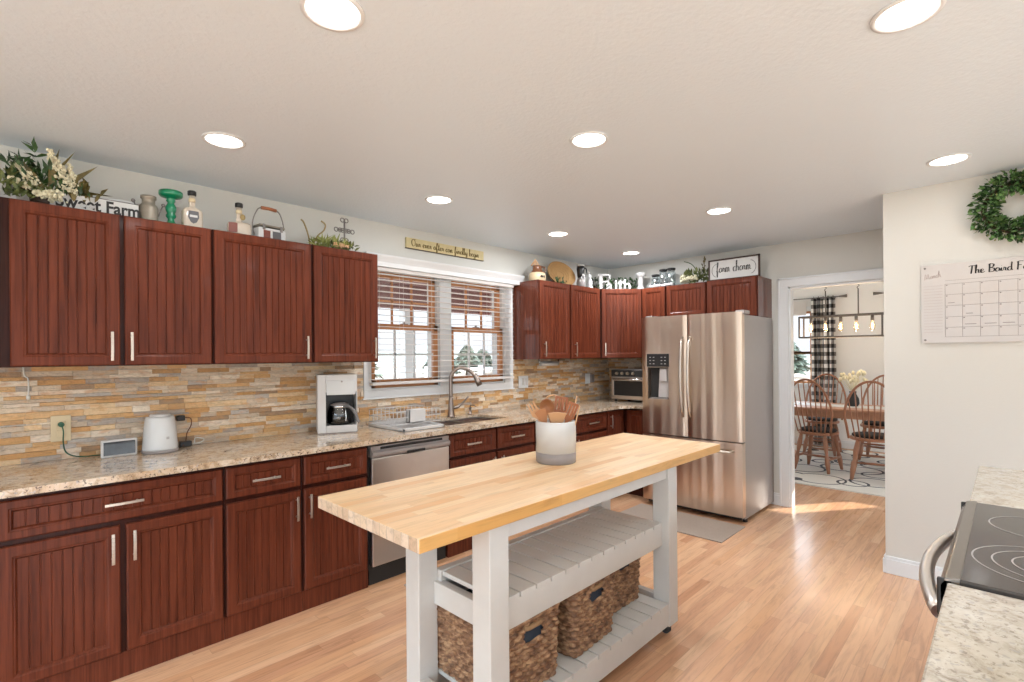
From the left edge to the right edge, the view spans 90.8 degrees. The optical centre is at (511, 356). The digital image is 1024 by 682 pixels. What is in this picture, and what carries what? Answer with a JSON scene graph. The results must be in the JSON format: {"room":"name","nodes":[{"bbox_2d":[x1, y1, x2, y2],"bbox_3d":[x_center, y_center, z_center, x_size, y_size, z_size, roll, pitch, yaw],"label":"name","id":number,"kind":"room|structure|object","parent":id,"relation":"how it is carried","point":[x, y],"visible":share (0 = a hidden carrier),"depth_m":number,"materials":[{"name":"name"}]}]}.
{"room":"kitchen","nodes":[
{"label":"kitchen","id":0,"kind":"room"},
{"bbox_2d":[0,144,608,465],"bbox_3d":[-0.505,0.198,4.463,0.150,2.442,12.050,0,0,45],"label":"wall","id":1,"kind":"structure","parent":0,"point":[217,206],"depth_m":3.38,"materials":[{"name":"paint"}]},
{"bbox_2d":[50,415,70,441],"bbox_3d":[-2.260,0.362,2.532,0.012,0.130,0.077,0,0,45],"label":"wall outlet","id":2,"kind":"object","parent":1,"relation":"attached to","point":[56,431],"visible":1,"depth_m":2.53,"materials":[{"name":"beige plastic"}]},
{"bbox_2d":[0,197,211,367],"bbox_3d":[-2.015,-0.319,2.550,0.388,0.735,0.818,0,0,45],"label":"upper cabinet","id":3,"kind":"object","parent":1,"relation":"attached to","point":[79,287],"visible":1,"depth_m":2.40,"materials":[{"name":"brown wood"}]},
{"bbox_2d":[0,137,112,203],"bbox_3d":[-2.181,-0.845,2.328,0.180,0.319,0.518,0,0,32],"label":"flower arrangement","id":4,"kind":"object","parent":3,"relation":"on","point":[27,182],"visible":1,"depth_m":2.32,"materials":[{"name":"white plant"}]},
{"bbox_2d":[50,193,139,217],"bbox_3d":[-2.030,-0.728,2.469,0.022,0.082,0.339,0,0,45],"label":"word sign","id":5,"kind":"object","parent":3,"relation":"on","point":[106,206],"visible":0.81,"depth_m":2.48,"materials":[{"name":"white wood"}]},
{"bbox_2d":[131,194,164,220],"bbox_3d":[-1.898,-0.761,2.639,0.131,0.146,0.084,0,0,-15],"label":"milk can","id":6,"kind":"object","parent":3,"relation":"on","point":[148,209],"visible":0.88,"depth_m":2.61,"materials":[{"name":"metal"}]},
{"bbox_2d":[158,188,182,223],"bbox_3d":[-1.829,-0.785,2.710,0.110,0.194,0.110,0,0,45],"label":"candle holder","id":7,"kind":"object","parent":3,"relation":"on","point":[170,195],"visible":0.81,"depth_m":2.69,"materials":[{"name":"green glass"}]},
{"bbox_2d":[181,190,202,227],"bbox_3d":[-1.754,-0.797,2.770,0.063,0.216,0.096,0,0,45],"label":"liquor bottle","id":8,"kind":"object","parent":3,"relation":"on","point":[190,215],"visible":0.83,"depth_m":2.75,"materials":[{"name":"beige glass"}]},
{"bbox_2d":[211,229,311,363],"bbox_3d":[-1.535,-0.323,3.037,0.388,0.735,0.546,0,0,45],"label":"upper cabinet","id":9,"kind":"object","parent":1,"relation":"attached to","point":[262,303],"visible":1,"depth_m":2.91,"materials":[{"name":"brown wood"}]},
{"bbox_2d":[227,202,250,234],"bbox_3d":[-1.588,-0.790,2.939,0.124,0.199,0.079,0,0,-31],"label":"liquor bottle","id":10,"kind":"object","parent":9,"relation":"on","point":[238,226],"visible":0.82,"depth_m":2.92,"materials":[{"name":"beige glass"}]},
{"bbox_2d":[252,206,285,240],"bbox_3d":[-1.477,-0.797,3.064,0.100,0.212,0.196,0,0,39],"label":"basket","id":11,"kind":"object","parent":9,"relation":"on","point":[262,230],"visible":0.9,"depth_m":3.03,"materials":[{"name":"white metal"}]},
{"bbox_2d":[0,358,609,465],"bbox_3d":[-0.853,0.274,3.985,0.024,0.468,5.719,0,0,45],"label":"backsplash","id":12,"kind":"structure","parent":1,"relation":"attached to","point":[263,406],"depth_m":2.98,"materials":[{"name":"stone"}]},
{"bbox_2d":[311,245,377,362],"bbox_3d":[-1.181,-0.326,3.397,0.388,0.737,0.459,0,0,45],"label":"upper cabinet","id":13,"kind":"object","parent":1,"relation":"attached to","point":[344,283],"visible":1,"depth_m":3.27,"materials":[{"name":"brown wood"}]},
{"bbox_2d":[301,219,359,250],"bbox_3d":[-1.185,-0.790,3.328,0.180,0.194,0.392,0,0,45],"label":"greenery spray","id":14,"kind":"object","parent":13,"relation":"on","point":[334,243],"visible":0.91,"depth_m":3.30,"materials":[{"name":"green plant"}]},
{"bbox_2d":[334,218,354,241],"bbox_3d":[-1.147,-0.819,3.460,0.012,0.252,0.153,0,0,45],"label":"metal cross","id":15,"kind":"object","parent":13,"relation":"on","point":[343,222],"visible":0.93,"depth_m":3.46,"materials":[{"name":"grey metal"}]},
{"bbox_2d":[371,271,438,390],"bbox_3d":[-0.894,-0.204,4.064,0.160,0.923,0.640,0,0,45],"label":"window","id":16,"kind":"structure","parent":1,"relation":"in","point":[431,333],"depth_m":4.11,"materials":[{"name":"white paint"}]},
{"bbox_2d":[370,267,513,385],"bbox_3d":[-0.517,-0.227,4.254,0.066,0.883,1.490,0,0,45],"label":"window blind","id":17,"kind":"object","parent":16,"relation":"attached to","point":[380,269],"visible":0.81,"depth_m":4.17,"materials":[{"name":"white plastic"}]},
{"bbox_2d":[362,251,524,399],"bbox_3d":[-0.503,-0.220,4.272,0.124,1.078,1.665,0,0,45],"label":"trim","id":18,"kind":"structure","parent":1,"relation":"attached to","point":[384,260],"depth_m":4.26,"materials":[{"name":"white paint"}]},
{"bbox_2d":[405,237,483,260],"bbox_3d":[-0.552,-0.901,4.297,0.026,0.089,0.832,0,0,45],"label":"script sign","id":19,"kind":"object","parent":1,"relation":"attached to","point":[410,243],"visible":1,"depth_m":4.26,"materials":[{"name":"yellow wood"}]},
{"bbox_2d":[451,281,503,385],"bbox_3d":[-0.359,-0.208,4.607,0.160,0.923,0.640,0,0,45],"label":"window","id":20,"kind":"structure","parent":1,"relation":"in","point":[497,356],"depth_m":4.67,"materials":[{"name":"white paint"}]},
{"bbox_2d":[513,279,569,358],"bbox_3d":[0.304,-0.338,4.906,0.388,0.737,0.453,0,0,45],"label":"upper cabinet","id":21,"kind":"object","parent":1,"relation":"attached to","point":[541,311],"visible":0.99,"depth_m":4.78,"materials":[{"name":"brown wood"}]},
{"bbox_2d":[529,265,545,280],"bbox_3d":[0.239,-0.780,4.796,0.163,0.152,0.163,0,0,12],"label":"jug","id":22,"kind":"object","parent":21,"relation":"on","point":[537,272],"visible":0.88,"depth_m":4.74,"materials":[{"name":"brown ceramic"}]},
{"bbox_2d":[547,261,575,284],"bbox_3d":[0.502,-0.839,5.155,0.098,0.255,0.440,0,0,45],"label":"tray","id":23,"kind":"object","parent":21,"relation":"on","point":[555,269],"visible":0.82,"depth_m":5.19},
{"bbox_2d":[569,284,600,358],"bbox_3d":[0.651,-0.340,5.258,0.388,0.735,0.530,0,0,45],"label":"upper cabinet","id":24,"kind":"object","parent":1,"relation":"attached to","point":[585,341],"visible":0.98,"depth_m":5.13,"materials":[{"name":"brown wood"}]},
{"bbox_2d":[576,264,586,286],"bbox_3d":[0.733,-0.832,5.312,0.092,0.248,0.131,0,0,45],"label":"pitcher","id":25,"kind":"object","parent":24,"relation":"on","point":[581,276],"visible":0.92,"depth_m":5.27,"materials":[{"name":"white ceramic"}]},
{"bbox_2d":[600,289,641,357],"bbox_3d":[1.155,-0.344,5.582,0.652,0.735,0.659,0,0,45],"label":"upper cabinet","id":26,"kind":"object","parent":1,"relation":"attached to","point":[620,309],"visible":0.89,"depth_m":5.34,"materials":[{"name":"brown wood"}]},
{"bbox_2d":[591,277,636,288],"bbox_3d":[1.148,-0.807,5.697,0.556,0.190,0.090,0,0,-7],"label":"garland","id":27,"kind":"object","parent":26,"relation":"on","point":[634,282],"visible":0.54,"depth_m":5.70,"materials":[{"name":"green plant"}]},
{"bbox_2d":[598,274,630,288],"bbox_3d":[1.118,-0.806,5.526,0.349,0.191,0.020,0,0,11],"label":"faith letters","id":28,"kind":"object","parent":26,"relation":"on","point":[601,281],"visible":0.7,"depth_m":5.53},
{"bbox_2d":[0,0,1023,268],"bbox_3d":[1.896,-1.092,2.089,6.617,0.100,12.050,0,0,45],"label":"ceiling","id":29,"kind":"structure","parent":0,"point":[797,118],"depth_m":2.08,"materials":[{"name":"paint"}]},
{"bbox_2d":[201,132,245,148],"bbox_3d":[-1.356,-1.012,2.380,0.184,0.007,0.184,0,0,45],"label":"recessed light","id":30,"kind":"object","parent":29,"relation":"in","point":[218,139],"visible":1,"depth_m":2.37,"materials":[{"name":"white paint"}]},
{"bbox_2d":[299,0,364,31],"bbox_3d":[-0.530,-1.019,1.496,0.184,0.007,0.184,0,0,45],"label":"recessed light","id":31,"kind":"object","parent":29,"relation":"in","point":[332,15],"visible":1,"depth_m":1.50,"materials":[{"name":"white paint"}]},
{"bbox_2d":[425,195,452,204],"bbox_3d":[-0.477,-1.019,3.305,0.184,0.007,0.184,0,0,45],"label":"recessed light","id":32,"kind":"object","parent":29,"relation":"in","point":[434,199],"visible":1,"depth_m":3.29,"materials":[{"name":"white paint"}]},
{"bbox_2d":[570,131,608,147],"bbox_3d":[0.366,-1.026,2.403,0.184,0.007,0.184,0,0,45],"label":"recessed light","id":33,"kind":"object","parent":29,"relation":"in","point":[587,139],"visible":1,"depth_m":2.39,"materials":[{"name":"white paint"}]},
{"bbox_2d":[705,207,732,214],"bbox_3d":[1.479,-1.035,3.610,0.184,0.007,0.184,0,0,45],"label":"recessed light","id":34,"kind":"object","parent":29,"relation":"in","point":[719,210],"visible":1,"depth_m":3.60,"materials":[{"name":"white paint"}]},
{"bbox_2d":[798,284,883,338],"bbox_3d":[4.059,-0.644,6.243,0.886,0.829,0.218,0,0,45],"label":"linear chandelier","id":35,"kind":"object","parent":29,"relation":"hanging from","point":[825,316],"visible":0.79,"depth_m":6.23,"materials":[{"name":"brown metal"}]},
{"bbox_2d":[870,0,946,33],"bbox_3d":[1.193,-1.033,1.526,0.184,0.007,0.184,0,0,45],"label":"recessed light","id":36,"kind":"object","parent":29,"relation":"in","point":[899,15],"visible":1,"depth_m":1.53,"materials":[{"name":"white paint"}]},
{"bbox_2d":[926,153,971,166],"bbox_3d":[2.322,-1.042,2.688,0.184,0.007,0.184,0,0,45],"label":"recessed light","id":37,"kind":"object","parent":29,"relation":"in","point":[955,158],"visible":1,"depth_m":2.68,"materials":[{"name":"white paint"}]},
{"bbox_2d":[111,443,937,681],"bbox_3d":[1.916,1.430,2.089,6.617,0.060,12.050,0,0,45],"label":"floor","id":38,"kind":"structure","parent":0,"point":[802,592],"depth_m":2.69,"materials":[{"name":"brown wood"}]},
{"bbox_2d":[0,467,224,681],"bbox_3d":[-1.927,0.990,2.442,0.651,0.882,0.810,0,0,45],"label":"base cabinet","id":39,"kind":"object","parent":38,"relation":"on","point":[108,582],"visible":0.99,"depth_m":2.20,"materials":[{"name":"brown wood"}]},
{"bbox_2d":[223,455,301,639],"bbox_3d":[-1.505,0.986,2.870,0.651,0.882,0.389,0,0,45],"label":"base cabinet","id":40,"kind":"object","parent":38,"relation":"on","point":[262,499],"visible":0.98,"depth_m":2.66,"materials":[{"name":"brown wood"}]},
{"bbox_2d":[301,446,367,610],"bbox_3d":[-1.225,0.984,3.155,0.651,0.882,0.405,0,0,45],"label":"base cabinet","id":41,"kind":"object","parent":38,"relation":"on","point":[334,550],"visible":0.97,"depth_m":2.92,"materials":[{"name":"brown wood"}]},
{"bbox_2d":[367,434,449,584],"bbox_3d":[-0.855,0.986,3.513,0.622,0.872,0.612,0,0,45],"label":"dishwasher","id":42,"kind":"object","parent":38,"relation":"on","point":[391,461],"visible":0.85,"depth_m":3.23,"materials":[{"name":"metal"}]},
{"bbox_2d":[441,418,533,557],"bbox_3d":[-0.328,0.977,4.065,0.651,0.882,0.902,0,0,45],"label":"base cabinet","id":43,"kind":"object","parent":38,"relation":"on","point":[487,444],"visible":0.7,"depth_m":3.80,"materials":[{"name":"brown wood"}]},
{"bbox_2d":[0,397,642,498],"bbox_3d":[-0.521,0.520,3.659,0.909,0.030,5.718,0,0,45],"label":"countertop","id":44,"kind":"structure","parent":43,"relation":"on","point":[17,480],"depth_m":2.65,"materials":[{"name":"stone"}]},
{"bbox_2d":[58,422,100,456],"bbox_3d":[-2.154,0.422,2.587,0.255,0.188,0.052,0,0,-42],"label":"power cord","id":45,"kind":"object","parent":44,"relation":"on","point":[60,424],"visible":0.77,"depth_m":2.51,"materials":[{"name":"plastic"}]},
{"bbox_2d":[100,437,136,458],"bbox_3d":[-2.038,0.472,2.615,0.057,0.090,0.152,0,0,41],"label":"smart display","id":46,"kind":"object","parent":44,"relation":"on","point":[125,446],"visible":1,"depth_m":2.59,"materials":[{"name":"white plastic"}]},
{"bbox_2d":[141,413,178,454],"bbox_3d":[-1.897,0.413,2.724,0.166,0.206,0.166,0,0,45],"label":"electric warmer","id":47,"kind":"object","parent":44,"relation":"on","point":[159,430],"visible":1,"depth_m":2.67,"materials":[{"name":"white plastic"}]},
{"bbox_2d":[175,415,204,446],"bbox_3d":[-1.853,0.427,2.913,0.057,0.178,0.138,0,0,45],"label":"plug adapter","id":48,"kind":"object","parent":44,"relation":"on","point":[185,443],"visible":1,"depth_m":2.88,"materials":[{"name":"black plastic"}]},
{"bbox_2d":[316,373,359,434],"bbox_3d":[-1.174,0.317,3.407,0.266,0.388,0.280,0,0,-23],"label":"coffee maker","id":49,"kind":"object","parent":44,"relation":"on","point":[336,394],"visible":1,"depth_m":3.34,"materials":[{"name":"white plastic"}]},
{"bbox_2d":[368,405,443,431],"bbox_3d":[-0.741,0.442,3.671,0.473,0.130,0.417,0,0,45],"label":"dish rack","id":50,"kind":"object","parent":44,"relation":"on","point":[415,419],"visible":1,"depth_m":3.60,"materials":[{"name":"white plastic"}]},
{"bbox_2d":[368,419,443,431],"bbox_3d":[-0.763,0.496,3.639,0.460,0.022,0.340,0,0,45],"label":"tray","id":51,"kind":"object","parent":44,"relation":"on","point":[404,426],"depth_m":3.59,"materials":[{"name":"white plastic"}]},
{"bbox_2d":[447,366,481,416],"bbox_3d":[-0.394,0.293,4.210,0.298,0.423,0.074,0,0,-7],"label":"faucet","id":52,"kind":"object","parent":44,"relation":"on","point":[451,407],"visible":1,"depth_m":4.18,"materials":[{"name":"silver metal"}]},
{"bbox_2d":[434,416,496,423],"bbox_3d":[-0.380,0.621,4.028,0.370,0.195,0.628,0,0,45],"label":"sink","id":53,"kind":"object","parent":44,"relation":"in","point":[452,420],"visible":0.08,"depth_m":4.18,"materials":[{"name":"metal"}]},
{"bbox_2d":[611,369,642,400],"bbox_3d":[1.354,0.317,5.492,0.460,0.348,0.377,0,0,45],"label":"toaster oven","id":54,"kind":"object","parent":44,"relation":"on","point":[626,384],"visible":0.57,"depth_m":5.40,"materials":[{"name":"silver metal"}]},
{"bbox_2d":[318,433,719,681],"bbox_3d":[0.242,0.964,2.393,0.645,0.900,2.084,0,0,45],"label":"kitchen island","id":55,"kind":"object","parent":38,"relation":"on","point":[513,581],"visible":0.91,"depth_m":2.00,"materials":[{"name":"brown wood"}]},
{"bbox_2d":[437,589,559,681],"bbox_3d":[-0.062,1.097,1.995,0.422,0.286,0.340,0,0,45],"label":"woven basket","id":56,"kind":"object","parent":55,"relation":"on","point":[533,643],"visible":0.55,"depth_m":1.90,"materials":[{"name":"brown wicker"}]},
{"bbox_2d":[536,418,575,465],"bbox_3d":[0.214,0.414,2.463,0.196,0.200,0.196,0,0,45],"label":"utensil crock","id":57,"kind":"object","parent":55,"relation":"on","point":[555,442],"visible":0.84,"depth_m":2.38,"materials":[{"name":"white ceramic"}]},
{"bbox_2d":[535,408,546,422],"bbox_3d":[0.174,0.372,2.422,0.136,0.248,0.020,0,0,-16],"label":"wooden spatula","id":58,"kind":"object","parent":57,"relation":"in","point":[541,413],"visible":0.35,"depth_m":2.41,"materials":[{"name":"brown wood"}]},
{"bbox_2d":[539,399,554,422],"bbox_3d":[0.191,0.351,2.464,0.116,0.289,0.038,0,0,0],"label":"wooden spoon","id":59,"kind":"object","parent":57,"relation":"in","point":[549,406],"visible":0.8,"depth_m":2.46,"materials":[{"name":"brown wood"}]},
{"bbox_2d":[548,412,565,422],"bbox_3d":[0.214,0.379,2.424,0.085,0.234,0.109,0,0,0],"label":"wooden turner","id":60,"kind":"object","parent":57,"relation":"in","point":[555,417],"visible":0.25,"depth_m":2.38,"materials":[{"name":"brown wood"}]},
{"bbox_2d":[554,396,568,412],"bbox_3d":[0.236,0.345,2.486,0.088,0.299,0.032,0,0,-20],"label":"slotted spatula","id":61,"kind":"object","parent":57,"relation":"in","point":[558,398],"visible":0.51,"depth_m":2.49,"materials":[{"name":"brown wood"}]},
{"bbox_2d":[564,401,578,422],"bbox_3d":[0.254,0.356,2.445,0.137,0.279,0.019,0,0,13],"label":"slotted turner","id":62,"kind":"object","parent":57,"relation":"in","point":[568,417],"visible":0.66,"depth_m":2.44,"materials":[{"name":"brown wood"}]},
{"bbox_2d":[556,572,614,657],"bbox_3d":[0.214,1.095,2.289,0.422,0.286,0.340,0,0,42],"label":"woven basket","id":63,"kind":"object","parent":55,"relation":"on","point":[585,616],"visible":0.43,"depth_m":2.10,"materials":[{"name":"brown wicker"}]},
{"bbox_2d":[612,558,640,612],"bbox_3d":[0.411,1.093,2.607,0.340,0.286,0.422,0,0,-44],"label":"woven basket","id":64,"kind":"object","parent":55,"relation":"on","point":[626,579],"visible":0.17,"depth_m":2.48,"materials":[{"name":"brown wicker"}]},
{"bbox_2d":[573,411,606,442],"bbox_3d":[0.537,0.970,4.944,0.651,0.882,0.546,0,0,45],"label":"base cabinet","id":65,"kind":"object","parent":38,"relation":"on","point":[589,426],"visible":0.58,"depth_m":4.75,"materials":[{"name":"brown wood"}]},
{"bbox_2d":[606,409,642,496],"bbox_3d":[1.147,0.965,5.380,0.909,0.882,0.927,0,0,45],"label":"base cabinet","id":66,"kind":"object","parent":38,"relation":"on","point":[619,421],"visible":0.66,"depth_m":5.07,"materials":[{"name":"brown wood"}]},
{"bbox_2d":[620,503,744,542],"bbox_3d":[1.399,1.400,4.293,0.955,0.008,0.485,0,0,45],"label":"floor mat","id":67,"kind":"object","parent":38,"relation":"on","point":[689,524],"visible":0.74,"depth_m":4.16,"materials":[{"name":"beige fabric"}]},
{"bbox_2d":[642,310,773,521],"bbox_3d":[1.822,0.508,4.744,0.935,1.785,0.868,0,0,45],"label":"refrigerator","id":68,"kind":"object","parent":38,"relation":"on","point":[708,377],"visible":0.89,"depth_m":4.42,"materials":[{"name":"silver metal"}]},
{"bbox_2d":[795,445,884,496],"bbox_3d":[4.213,1.376,6.192,3.500,0.012,2.520,0,0,45],"label":"area rug","id":69,"kind":"object","parent":38,"relation":"on","point":[868,479],"visible":0.22,"depth_m":5.87,"materials":[{"name":"white fabric"}]},
{"bbox_2d":[794,378,842,473],"bbox_3d":[3.674,0.820,6.109,0.578,1.116,0.518,0,0,-37],"label":"chair","id":70,"kind":"object","parent":69,"relation":"on","point":[812,430],"visible":0.94,"depth_m":6.02,"materials":[{"name":"brown wood"}]},
{"bbox_2d":[803,373,846,455],"bbox_3d":[4.435,0.814,7.209,0.518,1.116,0.578,0,0,43],"label":"chair","id":71,"kind":"object","parent":69,"relation":"on","point":[836,421],"visible":0.57,"depth_m":7.17,"materials":[{"name":"brown wood"}]},
{"bbox_2d":[794,401,884,452],"bbox_3d":[4.148,1.002,6.414,2.400,0.738,0.850,0,0,45],"label":"dining table","id":72,"kind":"object","parent":69,"relation":"on","point":[837,411],"visible":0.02,"depth_m":6.11,"materials":[{"name":"brown wood"}]},
{"bbox_2d":[794,402,884,409],"bbox_3d":[4.145,0.631,6.414,2.100,0.004,0.350,0,0,45],"label":"table runner","id":73,"kind":"object","parent":72,"relation":"on","point":[798,403],"visible":0.29,"depth_m":6.42,"materials":[{"name":"white fabric"}]},
{"bbox_2d":[838,369,867,406],"bbox_3d":[4.282,0.398,6.327,0.307,0.468,0.299,0,0,45],"label":"flower vase","id":74,"kind":"object","parent":73,"relation":"on","point":[843,375],"visible":0.84,"depth_m":6.29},
{"bbox_2d":[843,381,884,479],"bbox_3d":[4.003,0.817,5.617,0.518,1.116,0.578,0,0,37],"label":"chair","id":75,"kind":"object","parent":69,"relation":"on","point":[875,437],"visible":0.68,"depth_m":5.56,"materials":[{"name":"brown wood"}]},
{"bbox_2d":[858,375,884,459],"bbox_3d":[4.881,0.810,6.685,0.578,1.116,0.518,0,0,-41],"label":"chair","id":76,"kind":"object","parent":69,"relation":"on","point":[867,445],"visible":0.38,"depth_m":6.66,"materials":[{"name":"brown wood"}]},
{"bbox_2d":[919,501,1023,617],"bbox_3d":[1.445,0.941,1.191,0.742,0.926,0.802,0,0,45],"label":"range","id":77,"kind":"object","parent":38,"relation":"on","point":[986,552],"visible":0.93,"depth_m":1.26,"materials":[{"name":"metal"}]},
{"bbox_2d":[960,503,1023,599],"bbox_3d":[1.473,0.492,1.160,0.654,0.020,0.798,0,0,45],"label":"glass cooktop","id":78,"kind":"object","parent":77,"relation":"in","point":[991,536],"depth_m":1.26,"materials":[{"name":"glass"}]},
{"bbox_3d":[0.918,0.967,0.642,0.634,0.882,0.692,0,0,45],"label":"base cabinet","id":79,"kind":"object","parent":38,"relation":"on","visible":0},
{"bbox_2d":[921,583,1023,681],"bbox_3d":[0.937,0.509,0.620,0.660,0.030,0.712,0,0,45],"label":"countertop","id":80,"kind":"structure","parent":79,"relation":"on","point":[978,636],"depth_m":0.88,"materials":[{"name":"stone"}]},
{"bbox_3d":[2.010,0.959,1.752,0.634,0.882,0.763,0,0,45],"label":"base cabinet","id":81,"kind":"object","parent":38,"relation":"on","visible":0},
{"bbox_2d":[969,466,1023,508],"bbox_3d":[2.030,0.500,1.730,0.660,0.030,0.783,0,0,45],"label":"countertop","id":82,"kind":"structure","parent":81,"relation":"on","point":[1004,487],"depth_m":1.87,"materials":[{"name":"stone"}]},
{"bbox_2d":[608,229,882,492],"bbox_3d":[3.547,0.166,3.756,6.617,2.442,0.090,0,0,45],"label":"wall","id":83,"kind":"structure","parent":0,"point":[863,250],"depth_m":4.71,"materials":[{"name":"paint"}]},
{"bbox_2d":[609,358,641,396],"bbox_3d":[1.495,0.255,5.697,0.925,0.468,0.024,0,0,45],"label":"backsplash","id":84,"kind":"structure","parent":83,"relation":"attached to","point":[636,363],"depth_m":5.89,"materials":[{"name":"stone"}]},
{"bbox_2d":[642,286,666,317],"bbox_3d":[1.578,-0.348,5.354,0.276,0.735,0.389,0,0,45],"label":"upper cabinet","id":85,"kind":"object","parent":83,"relation":"attached to","point":[654,300],"visible":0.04,"depth_m":5.24,"materials":[{"name":"brown wood"}]},
{"bbox_2d":[666,282,706,315],"bbox_3d":[1.839,-0.553,5.120,0.422,0.328,0.355,0,0,45],"label":"upper cabinet","id":86,"kind":"object","parent":83,"relation":"attached to","point":[691,298],"visible":0.71,"depth_m":4.99,"materials":[{"name":"brown wood"}]},
{"bbox_2d":[679,256,707,283],"bbox_3d":[1.841,-0.862,5.079,0.326,0.269,0.130,0,0,45],"label":"flower arrangement","id":87,"kind":"object","parent":86,"relation":"on","point":[687,275],"visible":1,"depth_m":5.06,"materials":[{"name":"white plant"}]},
{"bbox_2d":[707,275,771,317],"bbox_3d":[2.150,-0.538,4.793,0.465,0.365,0.384,0,0,45],"label":"upper cabinet","id":88,"kind":"object","parent":83,"relation":"attached to","point":[753,294],"visible":0.83,"depth_m":4.64,"materials":[{"name":"brown wood"}]},
{"bbox_2d":[708,254,759,280],"bbox_3d":[2.066,-0.819,4.712,0.468,0.200,0.022,0,0,45],"label":"framed sign","id":89,"kind":"object","parent":88,"relation":"on","point":[748,265],"visible":0.98,"depth_m":4.70,"materials":[{"name":"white wood"}]},
{"bbox_2d":[778,268,883,506],"bbox_3d":[2.865,0.335,4.422,0.943,2.115,0.132,0,0,45],"label":"trim","id":90,"kind":"structure","parent":83,"relation":"attached to","point":[786,286],"depth_m":4.67,"materials":[{"name":"white paint"}]},
{"bbox_2d":[793,282,884,444],"bbox_3d":[6.132,0.146,6.489,6.767,2.442,0.150,0,0,45],"label":"wall","id":91,"kind":"structure","parent":0,"point":[855,354],"depth_m":7.44,"materials":[{"name":"paint"}]},
{"bbox_2d":[794,306,811,387],"bbox_3d":[4.345,-0.134,8.177,1.060,1.270,0.108,0,0,45],"label":"window","id":92,"kind":"structure","parent":91,"relation":"in","point":[808,309],"depth_m":7.90,"materials":[{"name":"white paint"}]},
{"bbox_2d":[793,301,805,315],"bbox_3d":[4.261,-0.743,8.182,0.900,0.220,0.015,0,0,45],"label":"roman shade","id":93,"kind":"object","parent":92,"relation":"attached to","point":[799,308],"visible":0.34,"depth_m":7.92,"materials":[{"name":"white fabric"}]},
{"bbox_2d":[793,294,846,299],"bbox_3d":[4.400,-0.884,8.004,1.550,0.048,0.109,0,0,45],"label":"curtain rod","id":94,"kind":"object","parent":91,"relation":"attached to","point":[844,295],"visible":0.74,"depth_m":7.64,"materials":[{"name":"brown metal"}]},
{"bbox_2d":[811,296,835,445],"bbox_3d":[4.711,0.218,7.647,0.339,2.260,0.074,0,0,45],"label":"curtain","id":95,"kind":"object","parent":94,"relation":"hanging from","point":[823,350],"visible":0.65,"depth_m":7.64,"materials":[{"name":"fabric"}]},
{"bbox_2d":[794,436,884,452],"bbox_3d":[6.143,1.311,6.372,6.600,0.112,0.014,0,0,45],"label":"baseboard","id":96,"kind":"structure","parent":91,"relation":"attached to","point":[845,444],"depth_m":7.50,"materials":[{"name":"white paint"}]},
{"bbox_2d":[883,168,1023,567],"bbox_3d":[4.139,0.162,2.334,3.777,2.442,1.106,0,0,45],"label":"wall","id":97,"kind":"structure","parent":0,"point":[952,410],"depth_m":3.08,"materials":[{"name":"paint"}]},
{"bbox_2d":[885,555,942,584],"bbox_3d":[3.756,1.330,1.935,3.777,0.112,0.014,0,0,45],"label":"baseboard","id":98,"kind":"structure","parent":97,"relation":"attached to","point":[901,567],"depth_m":3.19,"materials":[{"name":"white paint"}]},
{"bbox_2d":[921,256,1023,342],"bbox_3d":[2.788,-0.319,2.872,0.720,0.475,0.018,0,0,45],"label":"calendar board","id":99,"kind":"object","parent":97,"relation":"attached to","point":[980,300],"visible":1,"depth_m":2.95,"materials":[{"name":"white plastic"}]},
{"bbox_2d":[966,168,1023,243],"bbox_3d":[2.787,-0.833,2.783,0.443,0.426,0.093,0,0,45],"label":"boxwood wreath","id":100,"kind":"object","parent":97,"relation":"attached to","point":[1001,226],"visible":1,"depth_m":2.84,"materials":[{"name":"green plant"}]},
{"label":"outside","id":101,"kind":"structure","parent":0,"visible":0},
{"bbox_2d":[375,362,809,380],"bbox_3d":[-0.316,1.818,42.425,180.000,0.200,180.000,0,0,45],"label":"ground","id":102,"kind":"structure","parent":101,"point":[797,376],"depth_m":48.11,"materials":[{"name":"white"}]},
{"bbox_2d":[375,345,491,364],"bbox_3d":[-33.803,-0.552,117.473,23.000,5.069,200.000,0,0,45],"label":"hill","id":103,"kind":"structure","parent":102,"relation":"on","point":[419,348],"depth_m":117.21,"materials":[{"name":"white snow"}]},
{"bbox_2d":[378,277,491,377],"bbox_3d":[-1.169,0.295,6.135,3.123,2.860,10.100,0,0,45],"label":"porch","id":104,"kind":"object","parent":102,"relation":"on","point":[404,366],"visible":0.1,"depth_m":7.41,"materials":[{"name":"wood"}]},
{"bbox_2d":[455,345,482,374],"bbox_3d":[-3.886,0.359,43.876,3.234,2.774,3.259,0,0,-36],"label":"spruce tree","id":105,"kind":"object","parent":102,"relation":"on","point":[476,362],"visible":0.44,"depth_m":43.20,"materials":[{"name":"green plant"}]},
{"bbox_2d":[476,349,491,370],"bbox_3d":[-2.809,0.510,49.234,3.243,2.456,3.357,0,0,-1],"label":"spruce tree","id":106,"kind":"object","parent":102,"relation":"on","point":[488,361],"visible":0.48,"depth_m":48.53,"materials":[{"name":"green plant"}]},
{"bbox_2d":[375,358,809,376],"bbox_3d":[3.329,1.014,24.797,0.120,1.350,80.000,0,0,45],"label":"rail fence","id":107,"kind":"object","parent":102,"relation":"on","point":[479,369],"visible":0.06,"depth_m":18.21,"materials":[{"name":"white paint"}]},
{"bbox_2d":[794,342,809,375],"bbox_3d":[19.714,-0.031,36.635,4.041,3.181,3.855,0,0,-39],"label":"spruce tree","id":108,"kind":"object","parent":102,"relation":"on","point":[800,362],"visible":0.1,"depth_m":35.60,"materials":[{"name":"green plant"}]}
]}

